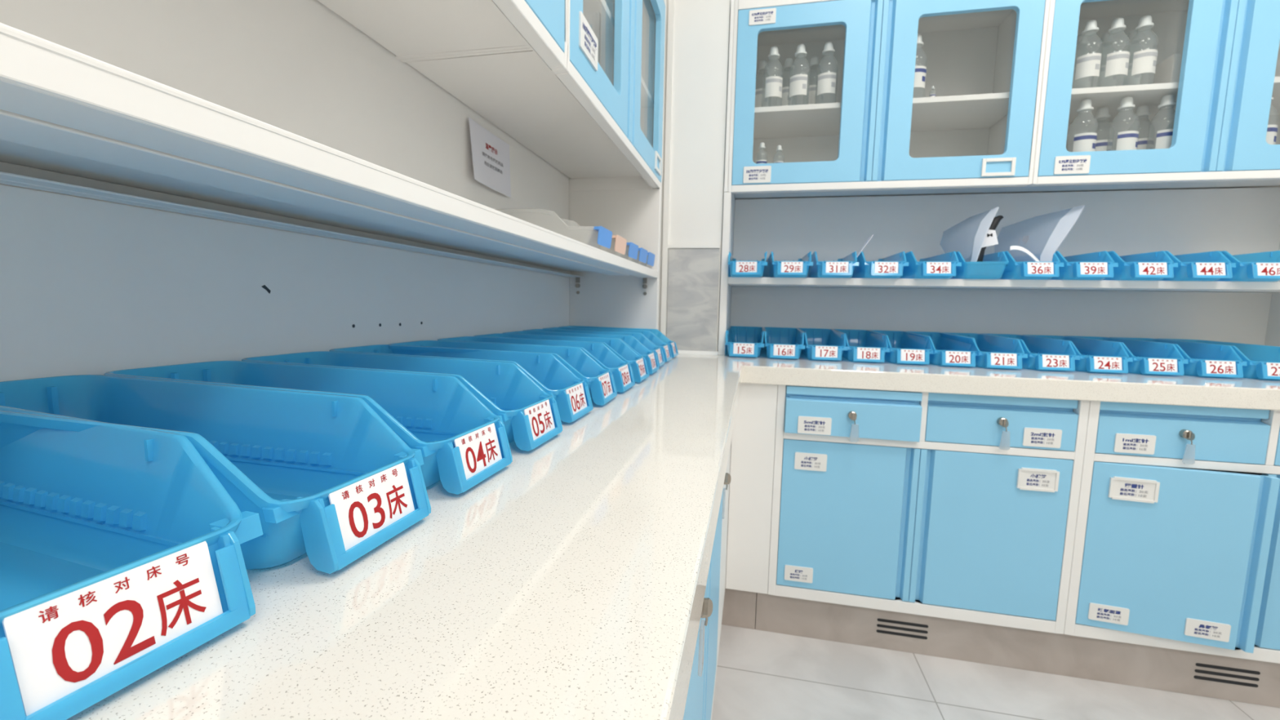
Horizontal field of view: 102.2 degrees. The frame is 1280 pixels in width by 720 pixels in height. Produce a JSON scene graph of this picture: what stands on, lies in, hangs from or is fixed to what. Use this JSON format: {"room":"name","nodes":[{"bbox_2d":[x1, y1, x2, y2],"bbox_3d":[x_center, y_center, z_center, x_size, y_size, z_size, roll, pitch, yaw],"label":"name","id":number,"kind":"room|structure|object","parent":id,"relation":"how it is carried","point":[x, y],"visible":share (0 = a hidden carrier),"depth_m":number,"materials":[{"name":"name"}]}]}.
{"room":"hospital medication room","nodes":[
{"label":"hospital medication room","id":0,"kind":"room"},
{"bbox_2d":[657,0,730,355],"bbox_3d":[0.062,-0.983,2.047,0.581,1.879,0.386,3,6,12],"label":"wall","id":1,"kind":"structure","parent":0,"point":[697,32],"depth_m":1.87,"materials":[{"name":"paint"}]},
{"bbox_2d":[711,544,1279,719],"bbox_3d":[0.673,1.098,0.140,2.970,0.088,4.452,3,6,12],"label":"floor","id":2,"kind":"structure","parent":0,"point":[761,675],"depth_m":1.44,"materials":[{"name":"grey tile"}]},
{"bbox_2d":[683,472,730,719],"bbox_3d":[-0.120,0.476,0.908,0.522,0.682,0.824,3,6,12],"label":"base cabinet","id":3,"kind":"object","parent":2,"relation":"on","point":[700,694],"visible":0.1,"depth_m":0.90,"materials":[{"name":"blue laminate"}]},
{"bbox_2d":[716,441,731,666],"bbox_3d":[0.231,0.426,1.454,0.021,0.678,0.396,3,6,12],"label":"filler panel","id":4,"kind":"object","parent":3,"relation":"attached to","point":[725,518],"visible":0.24,"depth_m":1.42,"materials":[{"name":"white laminate"}]},
{"bbox_2d":[725,382,1089,634],"bbox_3d":[0.801,0.404,1.767,0.957,0.682,0.534,3,6,12],"label":"base cabinet","id":5,"kind":"object","parent":2,"relation":"on","point":[957,507],"depth_m":1.53,"materials":[{"name":"blue laminate"}]},
{"bbox_2d":[66,349,1279,719],"bbox_3d":[0.729,0.141,0.755,2.512,0.055,2.814,3,6,12],"label":"countertop","id":6,"kind":"structure","parent":5,"relation":"on","point":[569,582],"depth_m":0.33,"materials":[{"name":"stone"}]},
{"bbox_2d":[0,405,263,719],"bbox_3d":[-0.418,0.090,0.294,0.412,0.097,0.139,3,6,18],"label":"storage bin","id":7,"kind":"object","parent":6,"relation":"on","point":[121,554],"visible":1,"depth_m":0.30,"materials":[{"name":"blue plastic"}]},
{"bbox_2d":[0,374,431,573],"bbox_3d":[-0.380,0.077,0.416,0.412,0.097,0.139,3,6,13],"label":"storage bin","id":8,"kind":"object","parent":6,"relation":"on","point":[326,479],"visible":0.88,"depth_m":0.45,"materials":[{"name":"blue plastic"}]},
{"bbox_2d":[103,360,512,494],"bbox_3d":[-0.348,0.064,0.554,0.412,0.097,0.139,3,6,13],"label":"storage bin","id":9,"kind":"object","parent":6,"relation":"on","point":[461,442],"visible":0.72,"depth_m":0.58,"materials":[{"name":"blue plastic"}]},
{"bbox_2d":[0,0,661,382],"bbox_3d":[-0.353,-0.227,0.743,0.347,0.634,2.398,3,6,12],"label":"open shelving","id":10,"kind":"object","parent":6,"relation":"on","point":[182,181],"visible":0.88,"depth_m":0.64,"materials":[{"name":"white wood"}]},
{"bbox_2d":[468,117,511,197],"bbox_3d":[-0.377,-0.505,1.310,0.013,0.140,0.209,2,6,9],"label":"notice sheet","id":11,"kind":"object","parent":10,"relation":"attached to","point":[490,153],"visible":1,"depth_m":1.30,"materials":[{"name":"white paper"}]},
{"bbox_2d":[494,208,612,248],"bbox_3d":[-0.279,-0.311,1.267,0.408,0.096,0.138,3,6,12],"label":"storage bin","id":12,"kind":"object","parent":10,"relation":"on","point":[596,237],"visible":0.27,"depth_m":1.19,"materials":[{"name":"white plastic"}]},
{"bbox_2d":[574,222,626,254],"bbox_3d":[-0.247,-0.326,1.411,0.408,0.096,0.138,3,6,12],"label":"storage bin","id":13,"kind":"object","parent":10,"relation":"on","point":[619,243],"visible":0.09,"depth_m":1.36,"materials":[{"name":"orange plastic"}]},
{"bbox_2d":[614,241,638,259],"bbox_3d":[-0.215,-0.341,1.556,0.408,0.096,0.138,3,6,12],"label":"storage bin","id":14,"kind":"object","parent":10,"relation":"on","point":[632,249],"visible":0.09,"depth_m":1.50,"materials":[{"name":"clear plastic"}]},
{"bbox_2d":[627,247,647,263],"bbox_3d":[-0.185,-0.354,1.690,0.408,0.096,0.138,3,6,12],"label":"storage bin","id":15,"kind":"object","parent":10,"relation":"on","point":[642,253],"visible":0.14,"depth_m":1.64,"materials":[{"name":"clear plastic"}]},
{"bbox_2d":[637,252,654,266],"bbox_3d":[-0.157,-0.367,1.815,0.408,0.096,0.138,3,6,12],"label":"storage bin","id":16,"kind":"object","parent":10,"relation":"on","point":[651,256],"visible":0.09,"depth_m":1.77,"materials":[{"name":"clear plastic"}]},
{"bbox_2d":[241,351,562,451],"bbox_3d":[-0.315,0.049,0.695,0.412,0.097,0.139,3,6,13],"label":"storage bin","id":17,"kind":"object","parent":6,"relation":"on","point":[531,417],"visible":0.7,"depth_m":0.72,"materials":[{"name":"blue plastic"}]},
{"bbox_2d":[328,344,592,422],"bbox_3d":[-0.288,0.034,0.841,0.412,0.097,0.139,3,6,13],"label":"storage bin","id":18,"kind":"object","parent":6,"relation":"on","point":[571,394],"visible":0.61,"depth_m":0.87,"materials":[{"name":"blue plastic"}]},
{"bbox_2d":[387,340,617,405],"bbox_3d":[-0.254,0.021,0.969,0.412,0.097,0.139,2,6,10],"label":"storage bin","id":19,"kind":"object","parent":6,"relation":"on","point":[600,381],"visible":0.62,"depth_m":1.00,"materials":[{"name":"blue plastic"}]},
{"bbox_2d":[437,336,635,392],"bbox_3d":[-0.222,0.007,1.113,0.412,0.097,0.139,3,6,13],"label":"storage bin","id":20,"kind":"object","parent":6,"relation":"on","point":[622,371],"visible":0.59,"depth_m":1.14,"materials":[{"name":"blue plastic"}]},
{"bbox_2d":[474,333,648,382],"bbox_3d":[-0.188,-0.007,1.251,0.412,0.097,0.139,3,6,12],"label":"storage bin","id":21,"kind":"object","parent":6,"relation":"on","point":[638,364],"visible":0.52,"depth_m":1.28,"materials":[{"name":"blue plastic"}]},
{"bbox_2d":[502,330,659,373],"bbox_3d":[-0.158,-0.021,1.394,0.412,0.097,0.139,3,6,12],"label":"storage bin","id":22,"kind":"object","parent":6,"relation":"on","point":[632,342],"visible":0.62,"depth_m":1.42,"materials":[{"name":"blue plastic"}]},
{"bbox_2d":[523,328,665,366],"bbox_3d":[-0.136,-0.036,1.537,0.412,0.097,0.139,2,6,12],"label":"storage bin","id":23,"kind":"object","parent":6,"relation":"on","point":[641,338],"visible":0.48,"depth_m":1.57,"materials":[{"name":"blue plastic"}]},
{"bbox_2d":[542,327,671,362],"bbox_3d":[-0.106,-0.051,1.682,0.412,0.097,0.139,3,6,13],"label":"storage bin","id":24,"kind":"object","parent":6,"relation":"on","point":[665,348],"visible":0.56,"depth_m":1.71,"materials":[{"name":"blue plastic"}]},
{"bbox_2d":[558,325,678,357],"bbox_3d":[-0.075,-0.065,1.819,0.412,0.097,0.139,3,6,12],"label":"storage bin","id":25,"kind":"object","parent":6,"relation":"on","point":[657,333],"visible":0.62,"depth_m":1.85,"materials":[{"name":"blue plastic"}]},
{"bbox_2d":[725,325,764,357],"bbox_3d":[0.410,-0.075,2.012,0.139,0.097,0.412,3,6,12],"label":"storage bin","id":26,"kind":"object","parent":6,"relation":"on","point":[740,341],"visible":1,"depth_m":1.94,"materials":[{"name":"blue plastic"}]},
{"bbox_2d":[763,327,804,359],"bbox_3d":[0.545,-0.069,1.981,0.139,0.097,0.412,3,6,13],"label":"storage bin","id":27,"kind":"object","parent":6,"relation":"on","point":[780,342],"visible":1,"depth_m":1.89,"materials":[{"name":"blue plastic"}]},
{"bbox_2d":[798,328,848,360],"bbox_3d":[0.679,-0.063,1.954,0.139,0.097,0.412,2,6,12],"label":"storage bin","id":28,"kind":"object","parent":6,"relation":"on","point":[820,344],"visible":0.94,"depth_m":1.85,"materials":[{"name":"blue plastic"}]},
{"bbox_2d":[832,328,890,362],"bbox_3d":[0.811,-0.057,1.920,0.139,0.097,0.412,3,6,13],"label":"storage bin","id":29,"kind":"object","parent":6,"relation":"on","point":[862,345],"visible":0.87,"depth_m":1.79,"materials":[{"name":"blue plastic"}]},
{"bbox_2d":[866,329,934,364],"bbox_3d":[0.938,-0.051,1.883,0.139,0.097,0.412,2,6,12],"label":"storage bin","id":30,"kind":"object","parent":6,"relation":"on","point":[906,348],"visible":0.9,"depth_m":1.75,"materials":[{"name":"blue plastic"}]},
{"bbox_2d":[903,331,979,367],"bbox_3d":[1.062,-0.044,1.844,0.139,0.097,0.412,3,6,12],"label":"storage bin","id":31,"kind":"object","parent":6,"relation":"on","point":[948,352],"visible":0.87,"depth_m":1.70,"materials":[{"name":"blue plastic"}]},
{"bbox_2d":[939,332,1027,368],"bbox_3d":[1.182,-0.037,1.803,0.139,0.097,0.412,3,6,13],"label":"storage bin","id":32,"kind":"object","parent":6,"relation":"on","point":[994,352],"visible":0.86,"depth_m":1.68,"materials":[{"name":"blue plastic"}]},
{"bbox_2d":[717,186,1279,355],"bbox_3d":[1.269,-0.307,1.844,1.920,0.629,0.350,3,6,12],"label":"open shelving","id":33,"kind":"object","parent":6,"relation":"on","point":[1234,220],"visible":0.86,"depth_m":1.95,"materials":[{"name":"white wood"}]},
{"bbox_2d":[728,251,767,277],"bbox_3d":[0.415,-0.360,1.991,0.139,0.096,0.412,3,6,12],"label":"storage bin","id":34,"kind":"object","parent":33,"relation":"on","point":[740,268],"visible":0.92,"depth_m":1.81,"materials":[{"name":"blue plastic"}]},
{"bbox_2d":[768,251,813,277],"bbox_3d":[0.561,-0.354,1.959,0.139,0.096,0.412,2,6,11],"label":"storage bin","id":35,"kind":"object","parent":33,"relation":"on","point":[799,268],"visible":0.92,"depth_m":1.78,"materials":[{"name":"blue plastic"}]},
{"bbox_2d":[808,251,858,278],"bbox_3d":[0.710,-0.347,1.927,0.139,0.096,0.412,3,6,13],"label":"storage bin","id":36,"kind":"object","parent":33,"relation":"on","point":[843,268],"visible":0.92,"depth_m":1.75,"materials":[{"name":"blue plastic"}]},
{"bbox_2d":[856,234,873,257],"bbox_3d":[0.774,-0.377,1.824,0.073,0.121,0.074,3,6,12],"label":"paper slip","id":37,"kind":"object","parent":36,"relation":"in","point":[870,237],"visible":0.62,"depth_m":1.80,"materials":[{"name":"white paper"}]},
{"bbox_2d":[850,251,908,278],"bbox_3d":[0.859,-0.341,1.895,0.139,0.096,0.412,3,6,13],"label":"storage bin","id":38,"kind":"object","parent":33,"relation":"on","point":[891,266],"visible":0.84,"depth_m":1.73,"materials":[{"name":"blue plastic"}]},
{"bbox_2d":[899,251,961,279],"bbox_3d":[1.010,-0.334,1.862,0.139,0.096,0.412,2,6,12],"label":"storage bin","id":39,"kind":"object","parent":33,"relation":"on","point":[943,266],"visible":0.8,"depth_m":1.70,"materials":[{"name":"blue plastic"}]},
{"bbox_2d":[950,251,1008,279],"bbox_3d":[1.157,-0.329,1.845,0.138,0.096,0.398,3,6,12],"label":"storage bin","id":40,"kind":"object","parent":33,"relation":"on","point":[993,266],"visible":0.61,"depth_m":1.68,"materials":[{"name":"blue plastic"}]},
{"bbox_2d":[970,206,999,262],"bbox_3d":[1.131,-0.402,1.779,0.098,0.225,0.182,1,6,-6],"label":"face shield","id":41,"kind":"object","parent":40,"relation":"in","point":[986,222],"visible":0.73,"depth_m":1.71,"materials":[{"name":"plastic"}]},
{"bbox_2d":[966,215,1003,262],"bbox_3d":[1.161,-0.384,1.749,0.122,0.210,0.037,3,6,12],"label":"strap","id":42,"kind":"object","parent":40,"relation":"in","point":[990,239],"visible":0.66,"depth_m":1.74,"materials":[{"name":"black rubber"}]},
{"bbox_2d":[1000,245,1063,279],"bbox_3d":[1.290,-0.328,1.801,0.139,0.108,0.412,2,6,11],"label":"storage bin","id":43,"kind":"object","parent":33,"relation":"on","point":[1024,267],"depth_m":1.64,"materials":[{"name":"blue plastic"}]},
{"bbox_2d":[1017,204,1084,261],"bbox_3d":[1.330,-0.398,1.756,0.139,0.228,0.229,-1,7,-24],"label":"face shield","id":44,"kind":"object","parent":43,"relation":"in","point":[1066,223],"visible":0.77,"depth_m":1.67,"materials":[{"name":"grey"}]},
{"bbox_2d":[1048,250,1118,279],"bbox_3d":[1.432,-0.316,1.771,0.139,0.096,0.412,2,6,12],"label":"storage bin","id":45,"kind":"object","parent":33,"relation":"on","point":[1099,265],"visible":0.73,"depth_m":1.61,"materials":[{"name":"blue plastic"}]},
{"bbox_2d":[1102,250,1177,280],"bbox_3d":[1.582,-0.309,1.738,0.139,0.096,0.412,3,6,12],"label":"storage bin","id":46,"kind":"object","parent":33,"relation":"on","point":[1155,265],"visible":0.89,"depth_m":1.58,"materials":[{"name":"blue plastic"}]},
{"bbox_2d":[1160,250,1235,280],"bbox_3d":[1.718,-0.303,1.709,0.139,0.096,0.412,2,6,11],"label":"storage bin","id":47,"kind":"object","parent":33,"relation":"on","point":[1215,265],"visible":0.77,"depth_m":1.54,"materials":[{"name":"blue plastic"}]},
{"bbox_2d":[1214,250,1279,281],"bbox_3d":[1.868,-0.297,1.676,0.139,0.096,0.412,3,6,13],"label":"storage bin","id":48,"kind":"object","parent":33,"relation":"on","point":[1259,266],"visible":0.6,"depth_m":1.53,"materials":[{"name":"blue plastic"}]},
{"bbox_2d":[982,333,1079,371],"bbox_3d":[1.322,-0.032,1.778,0.139,0.097,0.412,3,6,12],"label":"storage bin","id":49,"kind":"object","parent":6,"relation":"on","point":[1043,353],"visible":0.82,"depth_m":1.64,"materials":[{"name":"blue plastic"}]},
{"bbox_2d":[1023,334,1133,373],"bbox_3d":[1.457,-0.025,1.747,0.139,0.097,0.412,3,6,13],"label":"storage bin","id":50,"kind":"object","parent":6,"relation":"on","point":[1095,355],"visible":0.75,"depth_m":1.60,"materials":[{"name":"blue plastic"}]},
{"bbox_2d":[1063,335,1188,375],"bbox_3d":[1.594,-0.020,1.721,0.139,0.097,0.412,3,6,12],"label":"storage bin","id":51,"kind":"object","parent":6,"relation":"on","point":[1150,357],"visible":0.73,"depth_m":1.58,"materials":[{"name":"blue plastic"}]},
{"bbox_2d":[1110,337,1247,377],"bbox_3d":[1.734,-0.014,1.691,0.139,0.097,0.412,3,6,13],"label":"storage bin","id":52,"kind":"object","parent":6,"relation":"on","point":[1211,360],"visible":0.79,"depth_m":1.55,"materials":[{"name":"blue plastic"}]},
{"bbox_2d":[1160,338,1279,379],"bbox_3d":[1.871,-0.007,1.658,0.139,0.097,0.412,3,6,13],"label":"storage bin","id":53,"kind":"object","parent":6,"relation":"on","point":[1263,362],"visible":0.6,"depth_m":1.55,"materials":[{"name":"blue plastic"}]},
{"bbox_2d":[721,585,1279,707],"bbox_3d":[1.183,0.848,1.528,1.874,0.136,0.035,3,6,12],"label":"baseboard","id":54,"kind":"structure","parent":2,"relation":"on","point":[1166,669],"depth_m":1.53,"materials":[{"name":"grey metal"}]},
{"bbox_2d":[876,618,928,639],"bbox_3d":[0.807,0.827,1.592,0.145,0.046,0.005,3,6,12],"label":"air vent","id":55,"kind":"object","parent":54,"relation":"attached to","point":[878,620],"visible":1,"depth_m":1.59,"materials":[{"name":"black metal"}]},
{"bbox_2d":[1193,662,1260,687],"bbox_3d":[1.609,0.864,1.418,0.145,0.046,0.005,3,6,12],"label":"air vent","id":56,"kind":"object","parent":54,"relation":"attached to","point":[1240,670],"visible":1,"depth_m":1.42,"materials":[{"name":"black metal"}]},
{"bbox_2d":[1063,400,1279,663],"bbox_3d":[1.672,0.442,1.579,0.825,0.682,0.533,3,6,12],"label":"base cabinet","id":57,"kind":"object","parent":2,"relation":"on","point":[1176,544],"visible":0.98,"depth_m":1.38,"materials":[{"name":"blue laminate"}]},
{"bbox_2d":[727,185,1279,530],"bbox_3d":[1.169,-0.527,2.102,2.758,2.750,0.106,3,6,12],"label":"wall","id":58,"kind":"structure","parent":0,"point":[1276,185],"depth_m":1.98,"materials":[{"name":"paint"}]},
{"bbox_2d":[724,0,1050,198],"bbox_3d":[0.817,-0.923,1.876,0.972,0.654,0.349,3,6,12],"label":"upper cabinet","id":59,"kind":"object","parent":58,"relation":"attached to","point":[881,135],"depth_m":1.78,"materials":[{"name":"blue laminate"}]},
{"bbox_2d":[756,142,766,163],"bbox_3d":[0.440,-0.721,1.869,0.041,0.124,0.043,3,6,12],"label":"bottle","id":60,"kind":"object","parent":59,"relation":"in","point":[762,144],"visible":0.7,"depth_m":1.85,"materials":[{"name":"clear plastic"}]},
{"bbox_2d":[754,60,771,107],"bbox_3d":[0.460,-1.013,1.944,0.071,0.214,0.073,4,7,27],"label":"bottle","id":61,"kind":"object","parent":59,"relation":"on","point":[760,101],"visible":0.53,"depth_m":1.92,"materials":[{"name":"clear plastic"}]},
{"bbox_2d":[761,46,783,106],"bbox_3d":[0.474,-1.002,1.842,0.071,0.214,0.073,1,6,0],"label":"bottle","id":62,"kind":"object","parent":59,"relation":"on","point":[774,87],"visible":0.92,"depth_m":1.82,"materials":[{"name":"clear plastic"}]},
{"bbox_2d":[773,145,784,163],"bbox_3d":[0.499,-0.714,1.860,0.038,0.114,0.039,3,6,12],"label":"bottle","id":63,"kind":"object","parent":59,"relation":"in","point":[779,147],"visible":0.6,"depth_m":1.85,"materials":[{"name":"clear plastic"}]},
{"bbox_2d":[777,57,794,106],"bbox_3d":[0.549,-1.009,1.925,0.071,0.214,0.073,6,8,38],"label":"bottle","id":64,"kind":"object","parent":59,"relation":"on","point":[785,98],"visible":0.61,"depth_m":1.90,"materials":[{"name":"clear plastic"}]},
{"bbox_2d":[787,44,810,104],"bbox_3d":[0.563,-0.998,1.823,0.071,0.214,0.073,4,7,24],"label":"bottle","id":65,"kind":"object","parent":59,"relation":"on","point":[797,85],"visible":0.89,"depth_m":1.80,"materials":[{"name":"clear plastic"}]},
{"bbox_2d":[802,56,823,104],"bbox_3d":[0.640,-1.005,1.905,0.071,0.214,0.073,0,6,-9],"label":"bottle","id":66,"kind":"object","parent":59,"relation":"on","point":[812,92],"visible":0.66,"depth_m":1.88,"materials":[{"name":"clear plastic"}]},
{"bbox_2d":[814,41,838,103],"bbox_3d":[0.653,-0.994,1.803,0.071,0.214,0.073,3,6,19],"label":"bottle","id":67,"kind":"object","parent":59,"relation":"on","point":[826,81],"visible":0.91,"depth_m":1.78,"materials":[{"name":"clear plastic"}]},
{"bbox_2d":[753,92,1009,138],"bbox_3d":[0.826,-0.883,1.890,0.930,0.019,0.301,3,6,12],"label":"shelf","id":68,"kind":"object","parent":59,"relation":"attached to","point":[979,113],"depth_m":1.85,"materials":[{"name":"white laminate"}]},
{"bbox_2d":[913,34,927,97],"bbox_3d":[0.928,-0.982,1.744,0.071,0.214,0.073,3,6,12],"label":"bottle","id":69,"kind":"object","parent":59,"relation":"on","point":[920,75],"visible":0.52,"depth_m":1.72,"materials":[{"name":"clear plastic"}]},
{"bbox_2d":[928,85,935,97],"bbox_3d":[0.994,-0.902,1.755,0.018,0.056,0.020,3,6,12],"label":"bottle","id":70,"kind":"object","parent":59,"relation":"on","point":[933,86],"visible":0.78,"depth_m":1.75,"materials":[{"name":"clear plastic"}]},
{"bbox_2d":[987,0,1279,192],"bbox_3d":[1.760,-0.881,1.673,0.958,0.656,0.348,3,6,12],"label":"upper cabinet","id":71,"kind":"object","parent":58,"relation":"attached to","point":[1229,76],"visible":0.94,"depth_m":1.58,"materials":[{"name":"blue metal"}]},
{"bbox_2d":[1071,34,1091,88],"bbox_3d":[1.459,-0.968,1.719,0.071,0.214,0.073,2,6,7],"label":"bottle","id":72,"kind":"object","parent":71,"relation":"on","point":[1085,82],"visible":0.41,"depth_m":1.70,"materials":[{"name":"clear plastic"}]},
{"bbox_2d":[1066,98,1097,151],"bbox_3d":[1.423,-0.724,1.661,0.071,0.214,0.073,3,6,17],"label":"bottle","id":73,"kind":"object","parent":71,"relation":"in","point":[1082,142],"visible":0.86,"depth_m":1.64,"materials":[{"name":"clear plastic"}]},
{"bbox_2d":[1075,20,1102,83],"bbox_3d":[1.419,-0.960,1.637,0.071,0.214,0.073,5,7,29],"label":"bottle","id":74,"kind":"object","parent":71,"relation":"on","point":[1089,64],"visible":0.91,"depth_m":1.61,"materials":[{"name":"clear plastic"}]},
{"bbox_2d":[1088,106,1115,151],"bbox_3d":[1.532,-0.728,1.722,0.071,0.214,0.073,5,7,32],"label":"bottle","id":75,"kind":"object","parent":71,"relation":"in","point":[1102,113],"visible":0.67,"depth_m":1.70,"materials":[{"name":"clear plastic"}]},
{"bbox_2d":[1093,31,1117,87],"bbox_3d":[1.529,-0.965,1.704,0.071,0.214,0.073,4,6,21],"label":"bottle","id":76,"kind":"object","parent":71,"relation":"on","point":[1111,80],"visible":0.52,"depth_m":1.68,"materials":[{"name":"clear plastic"}]},
{"bbox_2d":[1096,17,1130,84],"bbox_3d":[1.490,-0.957,1.622,0.071,0.214,0.073,3,6,13],"label":"bottle","id":77,"kind":"object","parent":71,"relation":"on","point":[1117,63],"visible":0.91,"depth_m":1.60,"materials":[{"name":"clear plastic"}]},
{"bbox_2d":[1106,97,1139,151],"bbox_3d":[1.532,-0.719,1.637,0.071,0.214,0.073,2,6,6],"label":"bottle","id":78,"kind":"object","parent":71,"relation":"in","point":[1126,140],"visible":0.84,"depth_m":1.61,"materials":[{"name":"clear plastic"}]},
{"bbox_2d":[1112,30,1143,86],"bbox_3d":[1.600,-0.962,1.688,0.071,0.214,0.073,7,8,42],"label":"bottle","id":79,"kind":"object","parent":71,"relation":"on","point":[1134,79],"visible":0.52,"depth_m":1.67,"materials":[{"name":"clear plastic"}]},
{"bbox_2d":[1122,15,1158,85],"bbox_3d":[1.561,-0.954,1.607,0.071,0.214,0.073,3,6,16],"label":"bottle","id":80,"kind":"object","parent":71,"relation":"on","point":[1144,60],"visible":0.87,"depth_m":1.58,"materials":[{"name":"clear plastic"}]},
{"bbox_2d":[1129,105,1155,149],"bbox_3d":[1.641,-0.724,1.698,0.071,0.214,0.073,3,6,17],"label":"bottle","id":81,"kind":"object","parent":71,"relation":"in","point":[1142,112],"visible":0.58,"depth_m":1.67,"materials":[{"name":"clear plastic"}]},
{"bbox_2d":[1146,94,1176,149],"bbox_3d":[1.637,-0.715,1.614,0.071,0.214,0.073,3,6,13],"label":"bottle","id":82,"kind":"object","parent":71,"relation":"in","point":[1164,137],"visible":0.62,"depth_m":1.59,"materials":[{"name":"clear plastic"}]},
{"bbox_2d":[1147,53,1182,84],"bbox_3d":[1.695,-0.900,1.647,0.066,0.102,0.106,3,6,12],"label":"carton","id":83,"kind":"object","parent":71,"relation":"on","point":[1168,70],"visible":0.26,"depth_m":1.62,"materials":[{"name":"white cardboard"}]},
{"bbox_2d":[1068,75,1279,124],"bbox_3d":[1.762,-0.843,1.687,0.930,0.019,0.301,3,6,12],"label":"shelf","id":84,"kind":"object","parent":71,"relation":"attached to","point":[1151,95],"depth_m":1.67,"materials":[{"name":"white laminate"}]},
{"bbox_2d":[1266,97,1278,144],"bbox_3d":[1.874,-0.705,1.563,0.071,0.214,0.073,3,6,12],"label":"bottle","id":85,"kind":"object","parent":71,"relation":"in","point":[1272,130],"visible":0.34,"depth_m":1.53,"materials":[{"name":"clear plastic"}]},
{"bbox_3d":[-0.696,-0.374,0.293,0.106,2.750,4.452,3,6,12],"label":"wall","id":86,"kind":"structure","parent":0,"visible":0},
{"bbox_2d":[317,0,568,71],"bbox_3d":[-0.391,-0.796,0.449,0.345,0.656,0.958,3,6,12],"label":"upper cabinet","id":87,"kind":"object","parent":86,"relation":"attached to","point":[407,28],"visible":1,"depth_m":0.84,"materials":[{"name":"white laminate"}]},
{"bbox_2d":[400,0,666,190],"bbox_3d":[-0.183,-0.890,1.379,0.350,0.656,0.958,3,6,12],"label":"upper cabinet","id":88,"kind":"object","parent":86,"relation":"attached to","point":[602,116],"visible":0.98,"depth_m":1.27,"materials":[{"name":"white laminate"}]},
{"bbox_2d":[582,0,653,108],"bbox_3d":[-0.196,-0.851,1.386,0.301,0.019,0.930,3,6,12],"label":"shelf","id":89,"kind":"object","parent":88,"relation":"attached to","point":[597,13],"depth_m":1.33,"materials":[{"name":"blue metal"}]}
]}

